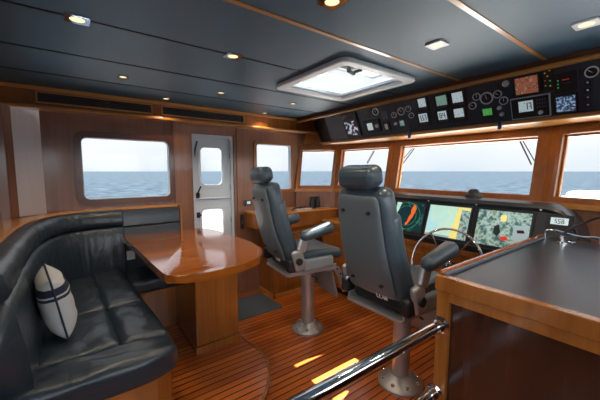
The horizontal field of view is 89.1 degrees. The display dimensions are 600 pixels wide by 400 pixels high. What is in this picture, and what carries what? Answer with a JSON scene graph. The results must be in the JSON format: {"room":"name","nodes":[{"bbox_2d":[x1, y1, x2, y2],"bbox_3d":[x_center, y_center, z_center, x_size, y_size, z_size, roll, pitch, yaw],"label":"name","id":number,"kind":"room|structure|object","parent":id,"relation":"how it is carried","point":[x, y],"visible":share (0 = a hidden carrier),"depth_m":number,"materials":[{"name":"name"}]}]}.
{"room":"control cabin","nodes":[
{"label":"control cabin","id":0,"kind":"room"},
{"bbox_2d":[39,111,297,294],"bbox_3d":[-1.211,0.050,3.175,2.885,2.200,0.080,-4,7,-36],"label":"wall","id":1,"kind":"structure","parent":0,"point":[57,130],"depth_m":2.81,"materials":[{"name":"brown wood"}]},
{"bbox_2d":[0,103,19,218],"bbox_3d":[-2.183,-0.281,2.270,0.088,0.830,0.170,-4,7,-36],"label":"trim","id":2,"kind":"structure","parent":1,"relation":"attached to","point":[9,206],"depth_m":2.23,"materials":[{"name":"brown wood"}]},
{"bbox_2d":[10,106,46,216],"bbox_3d":[-2.107,-0.291,2.374,0.155,0.830,0.092,-4,7,-36],"label":"trim","id":3,"kind":"structure","parent":1,"relation":"attached to","point":[25,123],"depth_m":2.37,"materials":[{"name":"brown wood"}]},
{"bbox_2d":[35,90,152,113],"bbox_3d":[-1.699,-0.818,2.585,0.824,0.088,0.017,-4,7,-36],"label":"air vent","id":4,"kind":"object","parent":1,"relation":"attached to","point":[41,96],"visible":1,"depth_m":2.55,"materials":[{"name":"black"}]},
{"bbox_2d":[73,131,175,205],"bbox_3d":[-1.595,-0.290,2.840,0.810,0.640,0.086,-4,7,-36],"label":"window","id":5,"kind":"structure","parent":1,"relation":"in","point":[78,136],"depth_m":2.76,"materials":[{"name":"clear glass"},{"name":"cherry wood"}]},
{"bbox_2d":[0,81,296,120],"bbox_3d":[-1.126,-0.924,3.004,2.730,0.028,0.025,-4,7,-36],"label":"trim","id":6,"kind":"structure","parent":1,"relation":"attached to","point":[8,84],"depth_m":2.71,"materials":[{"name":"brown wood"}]},
{"bbox_2d":[0,86,317,134],"bbox_3d":[-1.019,-0.876,3.135,3.050,0.150,0.070,-4,7,-36],"label":"trim","id":7,"kind":"structure","parent":1,"relation":"attached to","point":[7,94],"depth_m":2.86,"materials":[{"name":"brown wood"}]},
{"bbox_2d":[172,122,192,228],"bbox_3d":[-1.191,0.139,3.131,0.155,1.830,0.028,-4,7,-36],"label":"trim","id":8,"kind":"structure","parent":1,"relation":"attached to","point":[181,139],"depth_m":3.08,"materials":[{"name":"brown wood"}]},
{"bbox_2d":[161,105,244,122],"bbox_3d":[-0.962,-0.870,3.124,0.854,0.088,0.017,-4,7,-36],"label":"air vent","id":9,"kind":"object","parent":1,"relation":"attached to","point":[165,110],"visible":1,"depth_m":3.09,"materials":[{"name":"black metal"}]},
{"bbox_2d":[192,134,234,235],"bbox_3d":[-0.945,0.189,3.372,0.460,1.785,0.100,-4,7,-36],"label":"door","id":10,"kind":"structure","parent":1,"relation":"in","point":[212,193],"depth_m":3.37,"materials":[{"name":"white paint"}]},
{"bbox_2d":[236,128,240,286],"bbox_3d":[-0.704,0.104,3.497,0.025,1.830,0.012,-4,7,-36],"label":"trim","id":11,"kind":"structure","parent":1,"relation":"attached to","point":[237,138],"depth_m":3.47,"materials":[{"name":"brown wood"}]},
{"bbox_2d":[240,214,243,228],"bbox_3d":[-0.668,0.252,3.534,0.040,0.170,0.016,-4,7,-36],"label":"wall socket","id":12,"kind":"object","parent":1,"relation":"attached to","point":[241,215],"visible":1,"depth_m":3.53,"materials":[{"name":"black plastic"}]},
{"bbox_2d":[253,141,294,191],"bbox_3d":[-0.327,-0.403,3.765,0.575,0.620,0.086,-4,7,-36],"label":"window","id":13,"kind":"structure","parent":1,"relation":"in","point":[291,164],"depth_m":3.87,"materials":[{"name":"brown wood"}]},
{"bbox_2d":[294,145,302,188],"bbox_3d":[-0.018,-0.435,3.965,0.069,0.585,0.194,2,6,23],"label":"trim","id":14,"kind":"structure","parent":1,"relation":"attached to","point":[299,146],"depth_m":3.94,"materials":[{"name":"brown wood"}]},
{"bbox_2d":[298,134,305,144],"bbox_3d":[0.082,-0.931,4.037,0.325,0.410,0.078,-4,7,-36],"label":"trim","id":15,"kind":"structure","parent":1,"relation":"attached to","point":[301,137],"depth_m":3.95,"materials":[{"name":"brown wood"}]},
{"bbox_2d":[0,0,599,120],"bbox_3d":[-0.238,-0.833,1.366,4.880,0.100,4.040,-4,7,-36],"label":"ceiling","id":16,"kind":"structure","parent":0,"point":[401,29],"depth_m":1.53,"materials":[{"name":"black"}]},
{"bbox_2d":[64,11,89,25],"bbox_3d":[-0.951,-0.773,1.302,0.090,0.009,0.090,-4,7,-36],"label":"recessed light","id":17,"kind":"object","parent":16,"relation":"in","point":[70,17],"visible":1,"depth_m":1.29,"materials":[{"name":"silver metal"}]},
{"bbox_2d":[0,0,303,72],"bbox_3d":[-1.168,-0.765,1.143,2.950,0.014,0.012,-4,7,-36],"label":"trim","id":18,"kind":"structure","parent":16,"relation":"attached to","point":[5,1],"depth_m":1.44,"materials":[{"name":"black"}]},
{"bbox_2d":[0,66,316,112],"bbox_3d":[-1.357,-0.873,2.281,4.000,0.014,0.012,-4,7,-36],"label":"trim","id":19,"kind":"structure","parent":16,"relation":"attached to","point":[0,66],"depth_m":2.35,"materials":[{"name":"black"}]},
{"bbox_2d":[0,41,352,105],"bbox_3d":[-1.055,-0.834,1.872,4.000,0.014,0.012,-4,7,-36],"label":"trim","id":20,"kind":"structure","parent":16,"relation":"attached to","point":[0,41],"depth_m":1.93,"materials":[{"name":"black"}]},
{"bbox_2d":[223,51,242,59],"bbox_3d":[-0.377,-0.813,1.718,0.090,0.009,0.090,-4,7,-36],"label":"recessed light","id":21,"kind":"object","parent":16,"relation":"in","point":[230,55],"visible":1,"depth_m":1.71,"materials":[{"name":"glass"}]},
{"bbox_2d":[317,0,347,9],"bbox_3d":[0.123,-0.760,1.165,0.090,0.009,0.090,-4,7,-36],"label":"recessed light","id":22,"kind":"object","parent":16,"relation":"in","point":[329,4],"visible":1,"depth_m":1.18,"materials":[{"name":"glass"}]},
{"bbox_2d":[224,0,458,80],"bbox_3d":[-0.439,-0.755,1.038,4.000,0.014,0.022,-4,7,-36],"label":"trim","id":23,"kind":"structure","parent":16,"relation":"attached to","point":[235,2],"depth_m":1.45,"materials":[{"name":"brown wood"}]},
{"bbox_2d":[276,56,414,100],"bbox_3d":[0.312,-0.933,2.217,0.710,0.201,0.760,-4,7,-36],"label":"ceiling hatch","id":24,"kind":"object","parent":16,"relation":"attached to","point":[343,78],"visible":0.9,"depth_m":2.26,"materials":[{"name":"white"}]},
{"bbox_2d":[298,69,390,92],"bbox_3d":[0.314,-0.884,2.223,0.545,0.003,0.610,-4,7,-36],"label":"window pane","id":25,"kind":"object","parent":24,"relation":"hanging from","point":[332,86],"depth_m":2.32,"materials":[{"name":"white glass"}]},
{"bbox_2d":[425,39,448,49],"bbox_3d":[0.705,-0.798,1.568,0.090,0.009,0.090,-4,7,-36],"label":"recessed light","id":26,"kind":"object","parent":16,"relation":"in","point":[440,43],"visible":1,"depth_m":1.56,"materials":[{"name":"white"}]},
{"bbox_2d":[448,0,547,60],"bbox_3d":[-0.140,-0.716,0.632,4.000,0.014,0.022,-4,7,-36],"label":"trim","id":27,"kind":"structure","parent":16,"relation":"attached to","point":[457,3],"depth_m":1.37,"materials":[{"name":"brown wood"}]},
{"bbox_2d":[571,16,599,30],"bbox_3d":[1.266,-0.777,1.346,0.090,0.009,0.090,-4,7,-36],"label":"recessed light","id":28,"kind":"object","parent":16,"relation":"in","point":[591,22],"visible":1,"depth_m":1.34,"materials":[{"name":"white"}]},
{"bbox_2d":[304,130,320,143],"bbox_3d":[1.399,-0.801,2.636,0.750,0.405,3.897,-4,7,-36],"label":"wall","id":29,"kind":"structure","parent":0,"point":[312,138],"depth_m":3.98,"materials":[{"name":"brown wood"}]},
{"bbox_2d":[296,47,599,122],"bbox_3d":[1.077,-0.827,2.292,0.040,0.023,3.770,-4,7,-36],"label":"trim","id":30,"kind":"structure","parent":29,"relation":"attached to","point":[596,55],"depth_m":2.08,"materials":[{"name":"brown wood"}]},
{"bbox_2d":[313,58,599,141],"bbox_3d":[1.258,-0.725,2.417,0.401,0.326,3.740,-4,7,-36],"label":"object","id":31,"kind":"object","parent":29,"relation":"attached to","point":[331,128],"visible":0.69,"depth_m":2.26,"materials":[{"name":"grey"}]},
{"bbox_2d":[341,111,361,136],"bbox_3d":[0.534,-0.780,3.172,0.118,0.234,0.207,-4,7,-36],"label":"monitor","id":32,"kind":"object","parent":31,"relation":"on","point":[350,121],"visible":1,"depth_m":3.15,"materials":[{"name":"black"}]},
{"bbox_2d":[362,108,373,118],"bbox_3d":[0.649,-0.848,2.944,0.056,0.106,0.115,-4,7,-36],"label":"fire alarm","id":33,"kind":"object","parent":31,"relation":"attached to","point":[367,113],"visible":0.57,"depth_m":2.94,"materials":[{"name":"black plastic"}]},
{"bbox_2d":[362,119,381,132],"bbox_3d":[0.704,-0.720,2.975,0.066,0.116,0.200,-4,7,-36],"label":"radio","id":34,"kind":"object","parent":31,"relation":"on","point":[370,126],"visible":1,"depth_m":2.96,"materials":[{"name":"black plastic"}]},
{"bbox_2d":[381,111,388,118],"bbox_3d":[0.782,-0.783,2.812,0.037,0.069,0.065,-4,7,-36],"label":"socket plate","id":35,"kind":"object","parent":31,"relation":"attached to","point":[384,114],"visible":1,"depth_m":2.81,"materials":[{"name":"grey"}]},
{"bbox_2d":[382,121,390,131],"bbox_3d":[0.812,-0.688,2.855,0.045,0.085,0.075,-4,7,-36],"label":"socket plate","id":36,"kind":"object","parent":31,"relation":"attached to","point":[386,125],"visible":1,"depth_m":2.85,"materials":[{"name":"black"}]},
{"bbox_2d":[415,96,429,111],"bbox_3d":[0.999,-0.784,2.489,0.057,0.110,0.101,-4,7,-36],"label":"display","id":37,"kind":"object","parent":31,"relation":"on","point":[422,103],"visible":0.97,"depth_m":2.48,"materials":[{"name":"black"}]},
{"bbox_2d":[416,111,431,126],"bbox_3d":[1.032,-0.675,2.542,0.058,0.112,0.111,-4,7,-36],"label":"display","id":38,"kind":"object","parent":31,"relation":"on","point":[423,118],"visible":1,"depth_m":2.53,"materials":[{"name":"black"}]},
{"bbox_2d":[433,92,450,110],"bbox_3d":[1.099,-0.761,2.363,0.059,0.114,0.118,-4,7,-36],"label":"display","id":39,"kind":"object","parent":31,"relation":"on","point":[441,101],"visible":1,"depth_m":2.35,"materials":[{"name":"black"}]},
{"bbox_2d":[435,109,450,123],"bbox_3d":[1.130,-0.660,2.412,0.056,0.108,0.105,-4,7,-36],"label":"display","id":40,"kind":"object","parent":31,"relation":"on","point":[442,116],"visible":1,"depth_m":2.40,"materials":[{"name":"black"}]},
{"bbox_2d":[449,89,466,107],"bbox_3d":[1.171,-0.753,2.264,0.059,0.114,0.112,-4,7,-36],"label":"display","id":41,"kind":"object","parent":31,"relation":"on","point":[457,97],"visible":1,"depth_m":2.26,"materials":[{"name":"black"}]},
{"bbox_2d":[451,106,467,121],"bbox_3d":[1.206,-0.650,2.308,0.055,0.106,0.107,-4,7,-36],"label":"display","id":42,"kind":"object","parent":31,"relation":"on","point":[459,114],"visible":1,"depth_m":2.30,"materials":[{"name":"black"}]},
{"bbox_2d":[468,102,476,109],"bbox_3d":[1.251,-0.683,2.210,0.033,0.052,0.052,-4,7,-36],"label":"gauge","id":43,"kind":"object","parent":31,"relation":"attached to","point":[472,105],"visible":1,"depth_m":2.21,"materials":[{"name":"grey plastic"}]},
{"bbox_2d":[472,93,480,100],"bbox_3d":[1.252,-0.731,2.163,0.033,0.052,0.052,-4,7,-36],"label":"gauge","id":44,"kind":"object","parent":31,"relation":"attached to","point":[476,96],"visible":1,"depth_m":2.16,"materials":[{"name":"grey plastic"}]},
{"bbox_2d":[480,92,493,104],"bbox_3d":[1.296,-0.707,2.120,0.046,0.081,0.084,-4,7,-36],"label":"gauge","id":45,"kind":"object","parent":31,"relation":"on","point":[486,97],"visible":1,"depth_m":2.12,"materials":[{"name":"grey"}]},
{"bbox_2d":[480,106,494,118],"bbox_3d":[1.329,-0.618,2.159,0.040,0.075,0.085,-4,7,-36],"label":"display","id":46,"kind":"object","parent":31,"relation":"on","point":[486,112],"visible":1,"depth_m":2.15,"materials":[{"name":"black"}]},
{"bbox_2d":[493,90,501,97],"bbox_3d":[1.333,-0.714,2.059,0.033,0.052,0.052,-4,7,-36],"label":"gauge","id":47,"kind":"object","parent":31,"relation":"attached to","point":[497,94],"visible":1,"depth_m":2.06,"materials":[{"name":"grey plastic"}]},
{"bbox_2d":[497,80,508,87],"bbox_3d":[1.338,-0.763,2.008,0.026,0.040,0.069,-4,7,-36],"label":"switch","id":48,"kind":"object","parent":31,"relation":"attached to","point":[505,83],"visible":1,"depth_m":2.00,"materials":[{"name":"grey plastic"}]},
{"bbox_2d":[499,96,508,104],"bbox_3d":[1.369,-0.668,2.050,0.033,0.054,0.054,-4,7,-36],"label":"gauge","id":49,"kind":"object","parent":31,"relation":"attached to","point":[503,100],"visible":1,"depth_m":2.05,"materials":[{"name":"grey plastic"}]},
{"bbox_2d":[511,71,541,97],"bbox_3d":[1.423,-0.723,1.916,0.069,0.129,0.150,-4,7,-36],"label":"display","id":50,"kind":"object","parent":31,"relation":"on","point":[529,84],"visible":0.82,"depth_m":1.91,"materials":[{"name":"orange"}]},
{"bbox_2d":[510,93,551,119],"bbox_3d":[1.476,-0.597,1.958,0.069,0.131,0.212,-4,7,-36],"label":"radio","id":51,"kind":"object","parent":31,"relation":"on","point":[539,105],"visible":1,"depth_m":1.94,"materials":[{"name":"grey plastic"}]},
{"bbox_2d":[542,68,554,91],"bbox_3d":[1.490,-0.721,1.827,0.061,0.124,0.058,-4,7,-36],"label":"indicator lights","id":52,"kind":"object","parent":31,"relation":"on","point":[547,75],"visible":0.77,"depth_m":1.83,"materials":[{"name":"black plastic"}]},
{"bbox_2d":[553,91,578,114],"bbox_3d":[1.585,-0.574,1.819,0.061,0.116,0.114,-4,7,-36],"label":"display","id":53,"kind":"object","parent":31,"relation":"attached to","point":[566,103],"visible":1,"depth_m":1.81,"materials":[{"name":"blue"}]},
{"bbox_2d":[554,69,577,92],"bbox_3d":[1.546,-0.688,1.773,0.054,0.107,0.104,-4,7,-36],"label":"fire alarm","id":54,"kind":"object","parent":31,"relation":"on","point":[565,81],"visible":1,"depth_m":1.77,"materials":[{"name":"black"}]},
{"bbox_2d":[584,66,598,77],"bbox_3d":[1.601,-0.703,1.674,0.036,0.060,0.060,-4,7,-36],"label":"gauge","id":55,"kind":"object","parent":31,"relation":"attached to","point":[592,71],"visible":1,"depth_m":1.67,"materials":[{"name":"grey"}]},
{"bbox_2d":[322,116,599,144],"bbox_3d":[1.382,-0.590,2.584,0.540,0.014,3.840,-4,7,-36],"label":"soffit","id":56,"kind":"structure","parent":29,"relation":"attached to","point":[589,119],"depth_m":2.54,"materials":[{"name":"brown wood"}]},
{"bbox_2d":[331,110,599,143],"bbox_3d":[1.345,-0.538,2.219,0.055,0.028,3.290,-4,7,-36],"label":"trim","id":57,"kind":"structure","parent":29,"relation":"attached to","point":[592,113],"depth_m":2.19,"materials":[{"name":"brown wood"}]},
{"bbox_2d":[238,281,434,399],"bbox_3d":[-0.266,1.334,1.551,4.650,0.050,4.040,-4,7,-36],"label":"floor","id":58,"kind":"structure","parent":0,"point":[352,332],"depth_m":2.55,"materials":[{"name":"reddish-brown teak planks"},{"name":"black caulking"}]},
{"bbox_2d":[165,324,268,399],"bbox_3d":[-1.090,1.196,2.101,1.485,0.120,1.960,-4,7,-36],"label":"raised platform","id":59,"kind":"object","parent":58,"relation":"on","point":[237,370],"visible":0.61,"depth_m":2.02,"materials":[{"name":"brown wood"}]},
{"bbox_2d":[0,203,182,399],"bbox_3d":[-1.233,0.635,2.063,1.270,1.005,1.764,-4,7,-36],"label":"settee","id":60,"kind":"object","parent":59,"relation":"on","point":[119,346],"visible":0.88,"depth_m":1.58,"materials":[{"name":"grey leather"}]},
{"bbox_2d":[0,215,35,227],"bbox_3d":[-1.238,0.168,2.025,1.268,0.013,1.749,-4,7,-36],"label":"shelf","id":61,"kind":"object","parent":60,"relation":"attached to","point":[31,223],"depth_m":2.05,"materials":[{"name":"brown wood"}]},
{"bbox_2d":[34,263,76,340],"bbox_3d":[-1.261,0.515,1.574,0.158,0.334,0.337,-5,8,-44],"label":"throw pillow","id":62,"kind":"object","parent":60,"relation":"on","point":[55,300],"visible":1,"depth_m":1.48,"materials":[{"name":"white fabric"}]},
{"bbox_2d":[39,310,120,369],"bbox_3d":[-1.209,0.759,1.592,0.446,0.148,0.530,-4,7,-36],"label":"seat cushion","id":63,"kind":"object","parent":60,"relation":"on","point":[95,331],"depth_m":1.53,"materials":[{"name":"grey leather"}]},
{"bbox_2d":[69,275,105,314],"bbox_3d":[-1.618,0.707,2.123,0.417,0.150,0.825,-4,7,-36],"label":"seat cushion","id":64,"kind":"object","parent":60,"relation":"on","point":[88,292],"depth_m":2.12,"materials":[{"name":"grey leather"}]},
{"bbox_2d":[3,335,177,399],"bbox_3d":[-0.910,0.781,1.353,0.690,0.149,0.220,-4,7,-36],"label":"seat cushion","id":65,"kind":"object","parent":60,"relation":"on","point":[115,371],"depth_m":1.33,"materials":[{"name":"grey leather"}]},
{"bbox_2d":[92,270,143,310],"bbox_3d":[-1.391,0.692,2.289,0.233,0.149,0.838,-5,7,-40],"label":"seat cushion","id":66,"kind":"object","parent":60,"relation":"on","point":[110,288],"depth_m":2.18,"materials":[{"name":"grey leather"}]},
{"bbox_2d":[126,250,134,259],"bbox_3d":[-1.517,0.494,2.732,0.070,0.080,0.015,-4,7,-36],"label":"power socket","id":67,"kind":"object","parent":60,"relation":"attached to","point":[130,254],"visible":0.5,"depth_m":2.73,"materials":[{"name":"white plastic"}]},
{"bbox_2d":[107,300,168,344],"bbox_3d":[-0.957,0.740,1.776,0.233,0.151,0.541,-5,7,-40],"label":"seat cushion","id":68,"kind":"object","parent":60,"relation":"on","point":[134,320],"depth_m":1.69,"materials":[{"name":"grey leather"}]},
{"bbox_2d":[125,265,175,293],"bbox_3d":[-1.259,0.670,2.700,0.482,0.135,0.400,-4,7,-36],"label":"seat cushion","id":69,"kind":"object","parent":60,"relation":"on","point":[142,278],"depth_m":2.52,"materials":[{"name":"grey leather"}]},
{"bbox_2d":[123,228,261,354],"bbox_3d":[-0.842,0.725,2.417,0.810,0.760,1.435,-4,7,-36],"label":"dining table","id":70,"kind":"object","parent":59,"relation":"on","point":[204,264],"visible":0.96,"depth_m":2.26,"materials":[{"name":"brown wood"}]},
{"bbox_2d":[241,335,269,399],"bbox_3d":[-0.382,1.139,2.091,0.347,0.013,1.363,-1,6,-11],"label":"trim","id":71,"kind":"structure","parent":59,"relation":"attached to","point":[242,337],"depth_m":2.08,"materials":[{"name":"brown wood"}]},
{"bbox_2d":[238,293,281,320],"bbox_3d":[-0.527,1.138,3.284,0.515,0.012,0.460,-4,7,-36],"label":"door mat","id":72,"kind":"object","parent":58,"relation":"on","point":[257,304],"visible":0.69,"depth_m":3.25,"materials":[{"name":"grey fabric"}]},
{"bbox_2d":[245,207,337,298],"bbox_3d":[-0.083,0.602,3.757,1.106,0.990,0.405,-4,7,-36],"label":"base cabinet","id":73,"kind":"object","parent":58,"relation":"on","point":[273,283],"visible":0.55,"depth_m":3.59,"materials":[{"name":"brown wood"}]},
{"bbox_2d":[245,207,337,214],"bbox_3d":[-0.082,0.122,3.711,1.106,0.025,0.403,-4,7,-36],"label":"countertop","id":74,"kind":"structure","parent":73,"relation":"on","point":[289,209],"depth_m":3.64,"materials":[{"name":"brown wood"}]},
{"bbox_2d":[309,196,319,207],"bbox_3d":[0.193,0.028,3.830,0.172,0.140,0.122,-4,7,-36],"label":"binoculars","id":75,"kind":"object","parent":74,"relation":"on","point":[314,203],"visible":0.99,"depth_m":3.83,"materials":[{"name":"black plastic"}]},
{"bbox_2d":[249,167,343,336],"bbox_3d":[-0.015,0.453,2.714,0.828,1.485,0.672,-3,6,-29],"label":"chair","id":76,"kind":"object","parent":58,"relation":"on","point":[306,256],"visible":1,"depth_m":2.50,"materials":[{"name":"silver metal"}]},
{"bbox_2d":[254,182,291,261],"bbox_3d":[-0.213,0.177,2.576,0.266,0.671,0.444,-3,6,-29],"label":"cushion","id":77,"kind":"object","parent":76,"relation":"on","point":[273,222],"depth_m":2.41,"materials":[{"name":"grey leather"}]},
{"bbox_2d":[295,239,341,258],"bbox_3d":[0.053,0.451,2.753,0.490,0.118,0.470,-3,6,-29],"label":"seat cushion","id":78,"kind":"object","parent":76,"relation":"on","point":[315,248],"depth_m":2.61,"materials":[{"name":"grey leather"}]},
{"bbox_2d":[338,164,458,397],"bbox_3d":[0.613,0.522,1.979,0.828,1.485,0.672,-4,7,-36],"label":"chair","id":79,"kind":"object","parent":58,"relation":"on","point":[377,264],"visible":0.91,"depth_m":1.72,"materials":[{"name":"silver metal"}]},
{"bbox_2d":[339,187,409,301],"bbox_3d":[0.430,0.249,1.818,0.266,0.671,0.444,-4,7,-36],"label":"cushion","id":80,"kind":"object","parent":79,"relation":"on","point":[374,249],"depth_m":1.68,"materials":[{"name":"grey leather"}]},
{"bbox_2d":[409,264,438,293],"bbox_3d":[0.677,0.520,2.026,0.490,0.118,0.470,-4,7,-36],"label":"seat cushion","id":81,"kind":"object","parent":79,"relation":"on","point":[414,269],"depth_m":1.86,"materials":[{"name":"grey leather"}]},
{"bbox_2d":[322,192,590,328],"bbox_3d":[1.117,0.559,2.903,0.420,1.238,2.350,-4,7,-36],"label":"console","id":82,"kind":"object","parent":58,"relation":"on","point":[427,244],"visible":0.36,"depth_m":2.39,"materials":[{"name":"grey"}]},
{"bbox_2d":[322,217,339,224],"bbox_3d":[0.664,0.264,3.507,0.405,0.030,0.800,-4,7,-36],"label":"countertop","id":83,"kind":"structure","parent":82,"relation":"on","point":[335,220],"depth_m":3.64,"materials":[{"name":"brown wood"}]},
{"bbox_2d":[396,200,428,235],"bbox_3d":[1.000,0.162,2.818,0.110,0.304,0.330,-4,7,-36],"label":"monitor","id":84,"kind":"object","parent":82,"relation":"on","point":[412,213],"visible":0.69,"depth_m":2.78,"materials":[{"name":"black"}]},
{"bbox_2d":[411,228,482,268],"bbox_3d":[1.135,0.489,2.355,0.260,0.542,0.569,-4,7,-36],"label":"steering wheel","id":85,"kind":"object","parent":82,"relation":"attached to","point":[449,263],"visible":0.42,"depth_m":2.34,"materials":[{"name":"silver metal"}]},
{"bbox_2d":[422,202,474,243],"bbox_3d":[1.215,0.190,2.526,0.110,0.304,0.382,-4,7,-36],"label":"monitor","id":86,"kind":"object","parent":82,"relation":"on","point":[438,215],"visible":0.88,"depth_m":2.50,"materials":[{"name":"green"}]},
{"bbox_2d":[464,189,482,197],"bbox_3d":[1.422,-0.056,2.496,0.132,0.076,0.132,-4,7,-36],"label":"compass","id":87,"kind":"object","parent":82,"relation":"on","point":[472,193],"visible":0.98,"depth_m":2.46,"materials":[{"name":"black plastic"}]},
{"bbox_2d":[393,192,590,252],"bbox_3d":[1.316,0.164,2.619,0.390,0.398,1.698,-4,7,-36],"label":"hood","id":88,"kind":"object","parent":82,"relation":"attached to","point":[542,209],"depth_m":2.24,"materials":[{"name":"grey plastic"}]},
{"bbox_2d":[469,207,536,249],"bbox_3d":[1.453,0.220,2.205,0.110,0.304,0.380,-4,7,-36],"label":"monitor","id":89,"kind":"object","parent":82,"relation":"on","point":[493,228],"visible":0.79,"depth_m":2.20,"materials":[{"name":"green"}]},
{"bbox_2d":[544,214,574,232],"bbox_3d":[1.672,0.148,1.964,0.050,0.106,0.140,-4,7,-36],"label":"display","id":90,"kind":"object","parent":82,"relation":"on","point":[553,221],"visible":0.99,"depth_m":1.96,"materials":[{"name":"black"}]},
{"bbox_2d":[433,229,599,399],"bbox_3d":[1.436,0.796,1.156,1.293,1.097,1.253,-4,7,-36],"label":"base cabinet","id":91,"kind":"object","parent":58,"relation":"on","point":[523,317],"depth_m":1.10,"materials":[{"name":"brown wood"}]},
{"bbox_2d":[450,236,599,317],"bbox_3d":[1.458,0.331,1.111,1.257,0.030,1.225,-4,7,-36],"label":"countertop","id":92,"kind":"structure","parent":91,"relation":"on","point":[564,276],"depth_m":1.24,"materials":[{"name":"black laminate"}]},
{"bbox_2d":[555,216,599,244],"bbox_3d":[1.573,0.174,1.621,0.081,0.187,0.351,-2,6,-22],"label":"gooseneck lamp","id":93,"kind":"object","parent":92,"relation":"on","point":[561,238],"visible":1,"depth_m":1.73,"materials":[{"name":"silver metal"}]},
{"bbox_3d":[-0.770,0.996,0.299,0.089,0.860,0.089,-4,7,-36],"label":"post","id":94,"kind":"object","parent":58,"relation":"on","visible":0},
{"bbox_2d":[287,315,448,399],"bbox_3d":[-0.099,0.549,0.743,1.655,0.072,0.072,-4,7,-36],"label":"handrail","id":95,"kind":"object","parent":94,"relation":"attached to","point":[438,325],"visible":1,"depth_m":0.96,"materials":[{"name":"silver metal"}]},
{"bbox_2d":[414,382,442,399],"bbox_3d":[-0.107,0.845,0.782,1.655,0.072,0.072,-4,7,-36],"label":"handrail","id":96,"kind":"object","parent":94,"relation":"attached to","point":[432,391],"visible":1,"depth_m":1.24,"materials":[{"name":"silver metal"}]},
{"bbox_2d":[296,192,599,280],"bbox_3d":[1.277,0.591,2.686,0.658,1.215,3.810,-4,7,-36],"label":"wall","id":97,"kind":"structure","parent":0,"point":[327,199],"depth_m":3.93,"materials":[{"name":"brown wood"}]},
{"bbox_2d":[297,144,338,188],"bbox_3d":[0.232,-0.432,3.978,0.570,0.597,0.178,0,5,0],"label":"window","id":98,"kind":"structure","parent":97,"relation":"in","point":[305,147],"depth_m":3.96,"materials":[{"name":"brown wood"}]},
{"bbox_2d":[334,145,339,188],"bbox_3d":[0.495,-0.434,3.955,0.060,0.585,0.190,4,7,37],"label":"trim","id":99,"kind":"structure","parent":97,"relation":"attached to","point":[339,145],"depth_m":3.92,"materials":[{"name":"brown wood"}]},
{"bbox_2d":[336,141,391,188],"bbox_3d":[0.773,-0.406,3.715,0.754,0.597,0.185,5,7,42],"label":"window","id":100,"kind":"structure","parent":97,"relation":"in","point":[377,145],"depth_m":3.73,"materials":[{"name":"brown wood"}]},
{"bbox_2d":[386,141,394,187],"bbox_3d":[1.043,-0.387,3.460,0.181,0.585,0.050,-4,7,-36],"label":"trim","id":101,"kind":"structure","parent":97,"relation":"attached to","point":[393,142],"depth_m":3.44,"materials":[{"name":"brown wood"}]},
{"bbox_2d":[294,189,599,211],"bbox_3d":[1.257,-0.001,2.607,0.658,0.038,3.695,-4,7,-36],"label":"trim","id":102,"kind":"structure","parent":97,"relation":"attached to","point":[567,205],"depth_m":2.24,"materials":[{"name":"brown wood"}]},
{"bbox_2d":[389,126,552,200],"bbox_3d":[1.477,-0.327,2.884,0.184,0.597,1.452,-4,7,-36],"label":"window frame","id":103,"kind":"structure","parent":97,"relation":"in","point":[542,135],"depth_m":2.63,"materials":[{"name":"brown wood"}]},
{"bbox_2d":[519,141,533,164],"bbox_3d":[1.843,-0.438,2.502,0.023,0.304,0.170,-3,6,-28],"label":"windscreen wiper","id":104,"kind":"object","parent":103,"relation":"attached to","point":[524,150],"visible":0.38,"depth_m":2.49,"materials":[{"name":"black metal"}]},
{"bbox_2d":[541,126,559,201],"bbox_3d":[1.900,-0.276,2.299,0.181,0.585,0.050,-4,7,-36],"label":"trim","id":105,"kind":"structure","parent":97,"relation":"attached to","point":[555,130],"depth_m":2.28,"materials":[{"name":"brown wood"}]},
{"bbox_2d":[548,121,599,205],"bbox_3d":[2.064,-0.240,1.966,0.185,0.597,0.757,-3,6,-25],"label":"window frame","id":106,"kind":"structure","parent":97,"relation":"in","point":[589,128],"depth_m":2.24,"materials":[{"name":"brown wood"}]},
{"label":"outside","id":107,"kind":"structure","parent":0,"visible":0},
{"bbox_3d":[4.135,0.416,4.712,6.212,0.180,7.391,-4,7,-36],"label":"foredeck","id":108,"kind":"object","parent":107,"visible":0},
{"bbox_2d":[561,190,599,198],"bbox_3d":[4.312,0.116,4.464,1.100,0.475,0.720,-4,7,-36],"label":"locker","id":109,"kind":"object","parent":108,"relation":"on","point":[579,193],"visible":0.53,"depth_m":4.33,"materials":[{"name":"white"}]},
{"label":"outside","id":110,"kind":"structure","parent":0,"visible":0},
{"bbox_2d":[83,171,599,198],"bbox_3d":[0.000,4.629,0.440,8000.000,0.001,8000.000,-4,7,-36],"label":"sea","id":111,"kind":"structure","parent":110,"point":[97,184],"depth_m":135.69,"materials":[{"name":"blue liquid"}]},
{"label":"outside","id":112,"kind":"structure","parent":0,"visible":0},
{"bbox_3d":[-2.223,1.207,3.155,6.000,0.100,0.830,-4,7,-36],"label":"deck","id":113,"kind":"object","parent":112,"visible":0},
{"bbox_2d":[202,209,222,231],"bbox_3d":[-2.313,0.655,3.565,6.400,1.120,0.060,-4,7,-36],"label":"bulwark","id":114,"kind":"object","parent":113,"relation":"on","point":[212,218],"depth_m":4.30,"materials":[{"name":"white"}]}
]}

